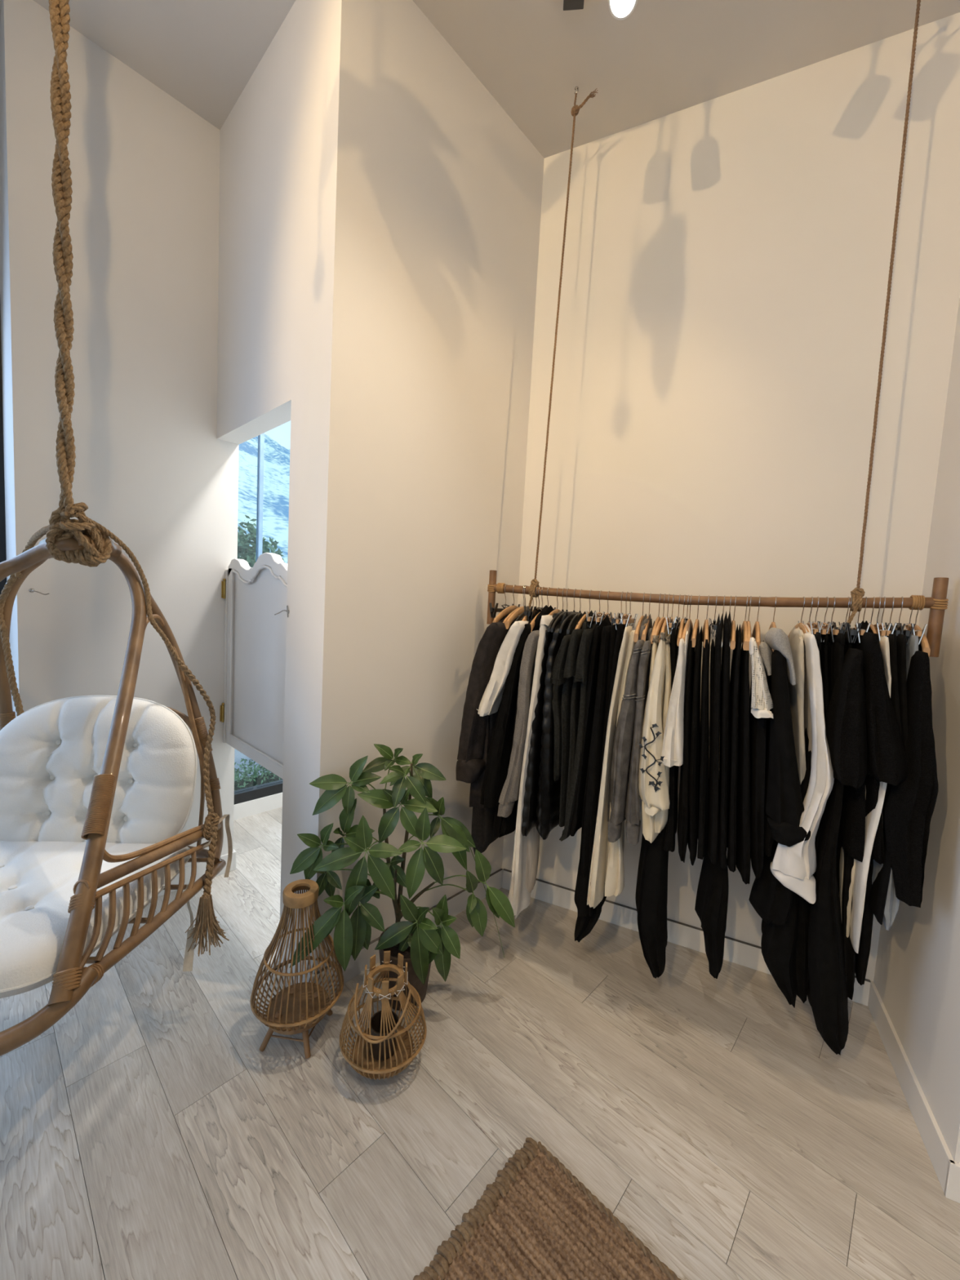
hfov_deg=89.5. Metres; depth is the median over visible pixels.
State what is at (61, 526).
rope
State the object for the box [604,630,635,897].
trousers
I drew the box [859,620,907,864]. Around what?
jacket
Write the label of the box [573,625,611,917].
trousers
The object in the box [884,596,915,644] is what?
hanger
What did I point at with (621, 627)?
trousers
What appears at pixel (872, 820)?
trousers
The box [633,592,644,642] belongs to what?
wooden hanger
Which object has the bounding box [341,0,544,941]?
wall
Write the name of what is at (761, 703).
knit top
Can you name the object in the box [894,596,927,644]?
hanger
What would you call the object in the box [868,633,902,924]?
trousers
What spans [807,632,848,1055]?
trousers
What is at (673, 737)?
shirt
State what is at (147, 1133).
floor
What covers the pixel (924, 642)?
wooden hanger
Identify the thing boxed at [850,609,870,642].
hanger
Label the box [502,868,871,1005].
baseboard
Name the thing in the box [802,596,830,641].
hanger
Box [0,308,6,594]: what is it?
window
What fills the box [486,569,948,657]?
rail
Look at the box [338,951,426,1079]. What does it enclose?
lantern
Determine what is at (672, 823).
trousers
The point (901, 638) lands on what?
trousers
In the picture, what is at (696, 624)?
wooden hanger
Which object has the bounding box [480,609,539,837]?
sweater
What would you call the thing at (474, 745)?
jacket
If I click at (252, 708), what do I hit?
door
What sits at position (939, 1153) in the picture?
baseboard
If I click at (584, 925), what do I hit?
trousers
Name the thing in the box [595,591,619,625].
hanger
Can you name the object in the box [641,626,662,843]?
blouse
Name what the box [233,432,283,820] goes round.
window
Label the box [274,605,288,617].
door handle
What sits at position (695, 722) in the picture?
sweater
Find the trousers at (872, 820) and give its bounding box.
[849,635,891,953]
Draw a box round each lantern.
[249,879,343,1058]
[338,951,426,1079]
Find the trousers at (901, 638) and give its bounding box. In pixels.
[896,634,908,752]
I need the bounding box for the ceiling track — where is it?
[563,0,584,10]
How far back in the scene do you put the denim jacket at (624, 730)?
1.74 m
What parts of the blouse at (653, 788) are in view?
neck trim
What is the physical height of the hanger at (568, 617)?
0.179 m
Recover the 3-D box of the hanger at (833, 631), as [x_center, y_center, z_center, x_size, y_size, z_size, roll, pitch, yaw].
[1.182,-0.074,1.661,0.034,0.149,0.320,5,5,22]
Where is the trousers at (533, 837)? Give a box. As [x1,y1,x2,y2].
[525,826,539,893]
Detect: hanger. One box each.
[488,583,519,617]
[492,584,518,622]
[502,585,525,625]
[505,585,530,629]
[515,598,533,621]
[521,586,538,621]
[524,586,542,621]
[526,586,555,621]
[529,586,549,631]
[546,587,564,631]
[548,587,560,615]
[550,588,568,632]
[559,588,577,633]
[566,589,582,634]
[574,590,591,629]
[586,590,610,627]
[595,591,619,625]
[610,591,631,625]
[613,591,636,629]
[620,591,637,628]
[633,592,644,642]
[641,592,651,641]
[650,593,661,644]
[654,593,665,635]
[658,594,671,643]
[666,594,676,634]
[669,594,685,631]
[676,594,685,646]
[681,595,693,642]
[684,595,688,626]
[691,595,699,647]
[702,595,709,647]
[709,595,721,636]
[721,595,724,646]
[729,595,736,649]
[741,595,748,650]
[742,595,751,650]
[751,595,760,649]
[768,596,776,651]
[787,596,808,636]
[797,596,822,634]
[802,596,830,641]
[809,596,843,642]
[817,596,848,633]
[831,596,862,643]
[838,596,859,642]
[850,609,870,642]
[862,596,866,620]
[869,596,876,633]
[869,596,896,636]
[873,596,891,641]
[877,596,905,635]
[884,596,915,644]
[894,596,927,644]
[914,607,930,656]
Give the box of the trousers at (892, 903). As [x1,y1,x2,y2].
[871,635,918,930]
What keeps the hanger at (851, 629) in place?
hanging from the rail
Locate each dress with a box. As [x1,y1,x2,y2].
[635,644,679,978]
[694,639,728,978]
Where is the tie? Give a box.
[202,813,232,877]
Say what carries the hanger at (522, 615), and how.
hanging from the rail
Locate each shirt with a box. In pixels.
[476,617,531,716]
[549,612,582,781]
[559,611,586,826]
[564,609,595,832]
[661,627,685,767]
[683,621,690,717]
[749,640,772,878]
[764,627,795,684]
[769,623,834,903]
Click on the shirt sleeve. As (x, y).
(765, 651)
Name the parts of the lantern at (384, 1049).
handle, candle glass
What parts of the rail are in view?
post, post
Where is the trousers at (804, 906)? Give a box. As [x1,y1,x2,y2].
[795,633,833,1003]
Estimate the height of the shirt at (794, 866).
0.866 m
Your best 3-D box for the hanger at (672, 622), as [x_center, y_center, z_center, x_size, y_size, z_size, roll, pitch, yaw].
[0.741,-0.103,1.867,0.035,0.149,0.320,5,5,22]
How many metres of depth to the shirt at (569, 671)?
1.90 m
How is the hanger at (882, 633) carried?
hanging from the rail
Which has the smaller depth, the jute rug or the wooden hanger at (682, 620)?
the jute rug
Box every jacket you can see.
[455,609,518,808]
[521,613,561,836]
[535,611,577,839]
[608,613,652,842]
[624,620,654,844]
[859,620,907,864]
[884,643,937,907]
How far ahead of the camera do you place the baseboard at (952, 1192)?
1.27 m
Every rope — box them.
[0,0,229,956]
[528,86,597,608]
[847,0,920,624]
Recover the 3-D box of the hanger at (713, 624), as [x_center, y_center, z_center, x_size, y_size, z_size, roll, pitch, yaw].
[0.876,-0.092,1.804,0.034,0.149,0.320,5,5,24]
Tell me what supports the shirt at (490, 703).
hanging from the wooden hanger at (525, 619)
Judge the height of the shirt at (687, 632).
0.350 m
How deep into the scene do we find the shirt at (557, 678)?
1.91 m
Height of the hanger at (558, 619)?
0.179 m
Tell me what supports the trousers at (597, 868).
hanging from the hanger at (629, 620)
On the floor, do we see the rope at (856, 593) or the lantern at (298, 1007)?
the lantern at (298, 1007)
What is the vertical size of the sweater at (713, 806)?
0.862 m
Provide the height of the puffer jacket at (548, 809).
0.918 m
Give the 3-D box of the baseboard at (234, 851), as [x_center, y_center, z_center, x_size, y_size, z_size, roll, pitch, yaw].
[-1.527,1.152,2.790,0.602,0.100,0.012,7,6,43]
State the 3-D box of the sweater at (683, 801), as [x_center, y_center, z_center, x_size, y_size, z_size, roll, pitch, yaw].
[0.806,0.360,1.860,0.062,0.833,0.409,5,5,25]
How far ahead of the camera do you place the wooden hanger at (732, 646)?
1.65 m
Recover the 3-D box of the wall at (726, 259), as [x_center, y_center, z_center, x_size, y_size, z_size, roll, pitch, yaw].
[0.892,-0.427,2.177,1.701,3.600,0.120,5,5,25]
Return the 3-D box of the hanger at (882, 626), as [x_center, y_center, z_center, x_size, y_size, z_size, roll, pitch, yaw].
[1.324,-0.069,1.594,0.035,0.149,0.320,6,5,32]
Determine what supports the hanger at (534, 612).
hanging from the rail
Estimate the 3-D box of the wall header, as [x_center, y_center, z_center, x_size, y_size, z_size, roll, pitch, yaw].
[-0.814,-1.614,1.964,1.065,1.385,0.102,7,6,43]
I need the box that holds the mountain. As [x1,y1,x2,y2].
[237,434,289,567]
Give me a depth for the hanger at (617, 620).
1.88 m
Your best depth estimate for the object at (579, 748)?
1.85 m
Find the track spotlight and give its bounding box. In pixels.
[608,0,638,20]
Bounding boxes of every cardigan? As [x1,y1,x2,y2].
[726,623,742,872]
[736,640,751,884]
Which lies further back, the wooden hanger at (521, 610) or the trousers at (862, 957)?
the wooden hanger at (521, 610)
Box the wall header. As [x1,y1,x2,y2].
[217,0,369,444]
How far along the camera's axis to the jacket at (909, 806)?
1.40 m
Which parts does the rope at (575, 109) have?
cord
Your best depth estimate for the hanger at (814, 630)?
1.56 m
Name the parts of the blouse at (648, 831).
neck trim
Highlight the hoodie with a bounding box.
[764,627,810,857]
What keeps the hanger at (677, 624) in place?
hanging from the rail
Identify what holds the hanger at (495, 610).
hanging from the rail
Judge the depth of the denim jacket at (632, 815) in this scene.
1.72 m
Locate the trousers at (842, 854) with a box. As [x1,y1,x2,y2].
[839,788,866,937]
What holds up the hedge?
on the ground
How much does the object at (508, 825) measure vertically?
0.977 m
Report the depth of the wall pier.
1.75 m
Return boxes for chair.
[0,533,226,1056]
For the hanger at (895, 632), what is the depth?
1.47 m
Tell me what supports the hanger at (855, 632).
hanging from the rail
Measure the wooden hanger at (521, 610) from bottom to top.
0.186 m
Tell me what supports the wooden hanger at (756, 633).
hanging from the rail
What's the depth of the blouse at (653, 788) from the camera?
1.66 m
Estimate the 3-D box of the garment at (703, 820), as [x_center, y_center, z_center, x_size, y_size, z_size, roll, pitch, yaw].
[0.852,0.350,1.822,0.074,0.819,0.380,5,5,26]
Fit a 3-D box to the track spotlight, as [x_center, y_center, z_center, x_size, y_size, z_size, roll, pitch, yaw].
[0.445,-2.029,1.451,0.088,0.298,0.140,5,5,28]
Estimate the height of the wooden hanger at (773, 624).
0.186 m
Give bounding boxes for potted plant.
[288,743,515,1010]
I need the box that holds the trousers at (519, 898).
[507,614,552,919]
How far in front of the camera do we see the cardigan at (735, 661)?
1.63 m
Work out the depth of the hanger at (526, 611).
1.97 m
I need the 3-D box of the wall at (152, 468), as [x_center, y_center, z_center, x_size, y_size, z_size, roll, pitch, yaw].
[-1.756,-0.586,2.388,0.690,3.600,0.815,7,6,43]
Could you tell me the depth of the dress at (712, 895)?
1.73 m
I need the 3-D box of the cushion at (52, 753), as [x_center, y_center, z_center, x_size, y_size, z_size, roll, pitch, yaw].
[-1.367,0.491,1.735,0.719,0.564,0.226,3,5,-4]
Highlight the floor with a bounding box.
[0,806,959,1279]
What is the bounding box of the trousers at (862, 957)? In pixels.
[852,635,873,985]
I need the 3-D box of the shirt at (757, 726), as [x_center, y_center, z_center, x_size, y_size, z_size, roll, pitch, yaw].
[1.010,0.392,1.767,0.093,0.791,0.424,5,5,26]
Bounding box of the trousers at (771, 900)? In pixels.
[748,631,821,924]
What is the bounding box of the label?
[182,884,195,971]
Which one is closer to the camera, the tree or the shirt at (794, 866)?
the shirt at (794, 866)
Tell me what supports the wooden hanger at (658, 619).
hanging from the rail
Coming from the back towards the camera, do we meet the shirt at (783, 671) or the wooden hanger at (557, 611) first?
the wooden hanger at (557, 611)
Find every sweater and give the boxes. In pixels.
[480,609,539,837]
[497,630,539,817]
[676,626,694,862]
[688,626,702,866]
[707,613,723,864]
[718,611,731,869]
[824,627,866,862]
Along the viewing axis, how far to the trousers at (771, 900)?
1.60 m
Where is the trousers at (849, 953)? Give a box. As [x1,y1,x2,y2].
[836,631,856,999]
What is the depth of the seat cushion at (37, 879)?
1.33 m
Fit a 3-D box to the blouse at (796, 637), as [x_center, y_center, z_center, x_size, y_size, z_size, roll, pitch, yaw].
[1.122,0.258,1.715,0.091,0.612,0.368,5,5,26]
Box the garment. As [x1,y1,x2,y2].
[760,633,829,1007]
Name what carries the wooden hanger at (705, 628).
hanging from the rail
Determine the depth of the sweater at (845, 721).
1.44 m
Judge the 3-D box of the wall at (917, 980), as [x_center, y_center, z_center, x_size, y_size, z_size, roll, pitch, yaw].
[1.572,-0.335,1.479,0.130,3.600,0.810,5,5,25]
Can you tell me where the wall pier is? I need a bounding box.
[280,378,357,973]
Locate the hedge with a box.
[234,758,282,790]
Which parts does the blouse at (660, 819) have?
neck trim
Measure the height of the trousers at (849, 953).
1.188 m
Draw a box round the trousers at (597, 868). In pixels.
[586,626,632,908]
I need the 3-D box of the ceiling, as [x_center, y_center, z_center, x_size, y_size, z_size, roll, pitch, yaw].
[0.026,-2.146,-0.156,6.550,0.100,7.300,7,6,43]
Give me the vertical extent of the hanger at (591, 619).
0.149 m
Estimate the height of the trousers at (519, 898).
1.254 m
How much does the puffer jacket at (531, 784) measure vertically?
0.917 m
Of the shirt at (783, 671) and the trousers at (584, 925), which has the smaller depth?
the shirt at (783, 671)
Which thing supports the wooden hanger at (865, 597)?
hanging from the rail
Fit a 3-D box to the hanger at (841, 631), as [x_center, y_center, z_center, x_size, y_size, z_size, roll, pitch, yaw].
[1.200,-0.074,1.652,0.034,0.149,0.320,5,5,26]
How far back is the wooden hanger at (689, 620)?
1.76 m
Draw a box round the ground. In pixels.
[234,748,271,779]
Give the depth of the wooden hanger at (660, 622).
1.79 m
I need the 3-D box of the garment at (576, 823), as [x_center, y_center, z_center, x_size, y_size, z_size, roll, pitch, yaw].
[0.470,0.323,2.010,0.076,0.868,0.380,5,5,24]
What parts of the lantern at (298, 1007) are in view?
leg, leg, leg, leg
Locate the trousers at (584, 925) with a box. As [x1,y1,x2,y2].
[573,623,618,942]
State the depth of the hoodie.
1.52 m
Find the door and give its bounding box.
[219,552,287,779]
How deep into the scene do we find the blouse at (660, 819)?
1.70 m
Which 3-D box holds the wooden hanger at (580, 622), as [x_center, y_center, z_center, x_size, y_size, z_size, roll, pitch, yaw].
[0.453,-0.115,2.002,0.015,0.186,0.388,5,5,26]
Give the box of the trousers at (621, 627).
[595,623,626,821]
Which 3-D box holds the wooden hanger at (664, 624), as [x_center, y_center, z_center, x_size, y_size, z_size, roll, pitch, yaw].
[0.726,-0.086,1.875,0.015,0.186,0.388,5,5,25]
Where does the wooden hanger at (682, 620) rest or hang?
hanging from the rail
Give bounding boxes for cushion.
[0,695,197,843]
[0,840,191,998]
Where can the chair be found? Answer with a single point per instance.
(72, 980)
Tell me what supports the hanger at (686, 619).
hanging from the rail
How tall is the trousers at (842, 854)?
0.981 m
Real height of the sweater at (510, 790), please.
0.808 m
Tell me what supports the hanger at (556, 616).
hanging from the rail
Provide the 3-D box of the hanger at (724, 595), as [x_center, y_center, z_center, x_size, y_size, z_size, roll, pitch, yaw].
[0.898,-0.075,1.794,0.011,0.179,0.388,5,5,26]
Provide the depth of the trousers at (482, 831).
2.12 m
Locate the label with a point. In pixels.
(188, 956)
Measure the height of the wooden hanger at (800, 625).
0.186 m
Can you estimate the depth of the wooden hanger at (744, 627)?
1.65 m
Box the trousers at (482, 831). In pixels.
[471,617,524,854]
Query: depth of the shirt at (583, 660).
1.88 m
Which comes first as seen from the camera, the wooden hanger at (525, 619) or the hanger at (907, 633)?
the hanger at (907, 633)
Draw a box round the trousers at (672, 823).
[663,627,678,852]
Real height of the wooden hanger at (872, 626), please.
0.186 m
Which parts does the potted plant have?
stem, stem, stem, pot, stem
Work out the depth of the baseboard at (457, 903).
2.19 m
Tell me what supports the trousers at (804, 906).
hanging from the hanger at (841, 631)
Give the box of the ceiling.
[0,0,959,158]
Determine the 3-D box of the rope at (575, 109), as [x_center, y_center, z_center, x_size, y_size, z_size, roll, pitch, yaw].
[0.336,-1.190,2.036,0.158,2.118,0.070,2,5,-10]
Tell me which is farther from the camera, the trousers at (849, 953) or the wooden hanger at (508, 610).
the wooden hanger at (508, 610)
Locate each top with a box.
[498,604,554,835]
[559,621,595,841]
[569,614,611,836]
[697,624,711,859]
[749,637,773,718]
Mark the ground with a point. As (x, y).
(237, 754)
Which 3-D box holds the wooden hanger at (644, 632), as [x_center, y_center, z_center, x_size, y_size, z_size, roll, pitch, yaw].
[0.664,-0.092,1.904,0.016,0.186,0.388,5,5,23]
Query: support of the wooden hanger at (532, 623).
hanging from the rail
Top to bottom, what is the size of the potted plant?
0.959 m
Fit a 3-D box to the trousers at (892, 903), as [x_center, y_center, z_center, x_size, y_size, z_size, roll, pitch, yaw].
[1.308,0.433,1.529,0.070,0.907,0.201,5,5,21]
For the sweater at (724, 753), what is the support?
hanging from the hanger
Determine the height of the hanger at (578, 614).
0.179 m
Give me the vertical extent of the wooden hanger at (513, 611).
0.186 m
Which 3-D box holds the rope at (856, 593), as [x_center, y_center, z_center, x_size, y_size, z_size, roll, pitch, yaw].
[1.329,-1.099,1.542,0.100,2.115,0.060,3,5,3]
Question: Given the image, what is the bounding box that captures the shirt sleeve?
[758,640,772,675]
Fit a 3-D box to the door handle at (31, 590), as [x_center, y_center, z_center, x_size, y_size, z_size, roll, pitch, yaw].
[-1.749,-0.191,1.918,0.062,0.024,0.020,1,5,-23]
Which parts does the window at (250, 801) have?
pane, sill, frame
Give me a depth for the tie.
1.81 m
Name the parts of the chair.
rail, arm rail, rail, rail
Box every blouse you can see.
[638,626,669,816]
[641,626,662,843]
[653,627,671,832]
[787,626,806,784]
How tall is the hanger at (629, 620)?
0.149 m
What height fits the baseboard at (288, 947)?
0.100 m
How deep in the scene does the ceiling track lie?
1.67 m
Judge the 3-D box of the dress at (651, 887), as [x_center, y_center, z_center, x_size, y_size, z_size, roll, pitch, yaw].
[0.713,0.620,1.897,0.138,1.294,0.292,5,5,26]
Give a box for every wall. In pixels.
[0,0,239,866]
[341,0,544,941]
[502,12,959,981]
[873,297,959,1163]
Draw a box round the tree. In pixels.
[237,515,284,567]
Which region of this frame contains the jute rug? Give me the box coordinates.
[413,1137,681,1279]
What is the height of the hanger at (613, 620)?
0.149 m
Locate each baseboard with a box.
[157,851,234,897]
[233,848,236,870]
[275,937,315,982]
[314,868,502,992]
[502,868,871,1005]
[867,980,955,1195]
[943,1159,959,1203]
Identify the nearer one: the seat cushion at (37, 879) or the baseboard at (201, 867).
the seat cushion at (37, 879)
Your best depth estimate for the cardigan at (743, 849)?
1.62 m
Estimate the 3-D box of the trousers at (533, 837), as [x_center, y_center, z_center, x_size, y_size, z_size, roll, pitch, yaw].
[0.249,0.525,2.089,0.067,1.243,0.179,5,5,26]
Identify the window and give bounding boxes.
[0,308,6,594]
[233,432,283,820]
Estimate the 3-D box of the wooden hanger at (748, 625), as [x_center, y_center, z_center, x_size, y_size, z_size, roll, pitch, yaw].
[0.975,-0.067,1.759,0.015,0.186,0.388,5,5,27]

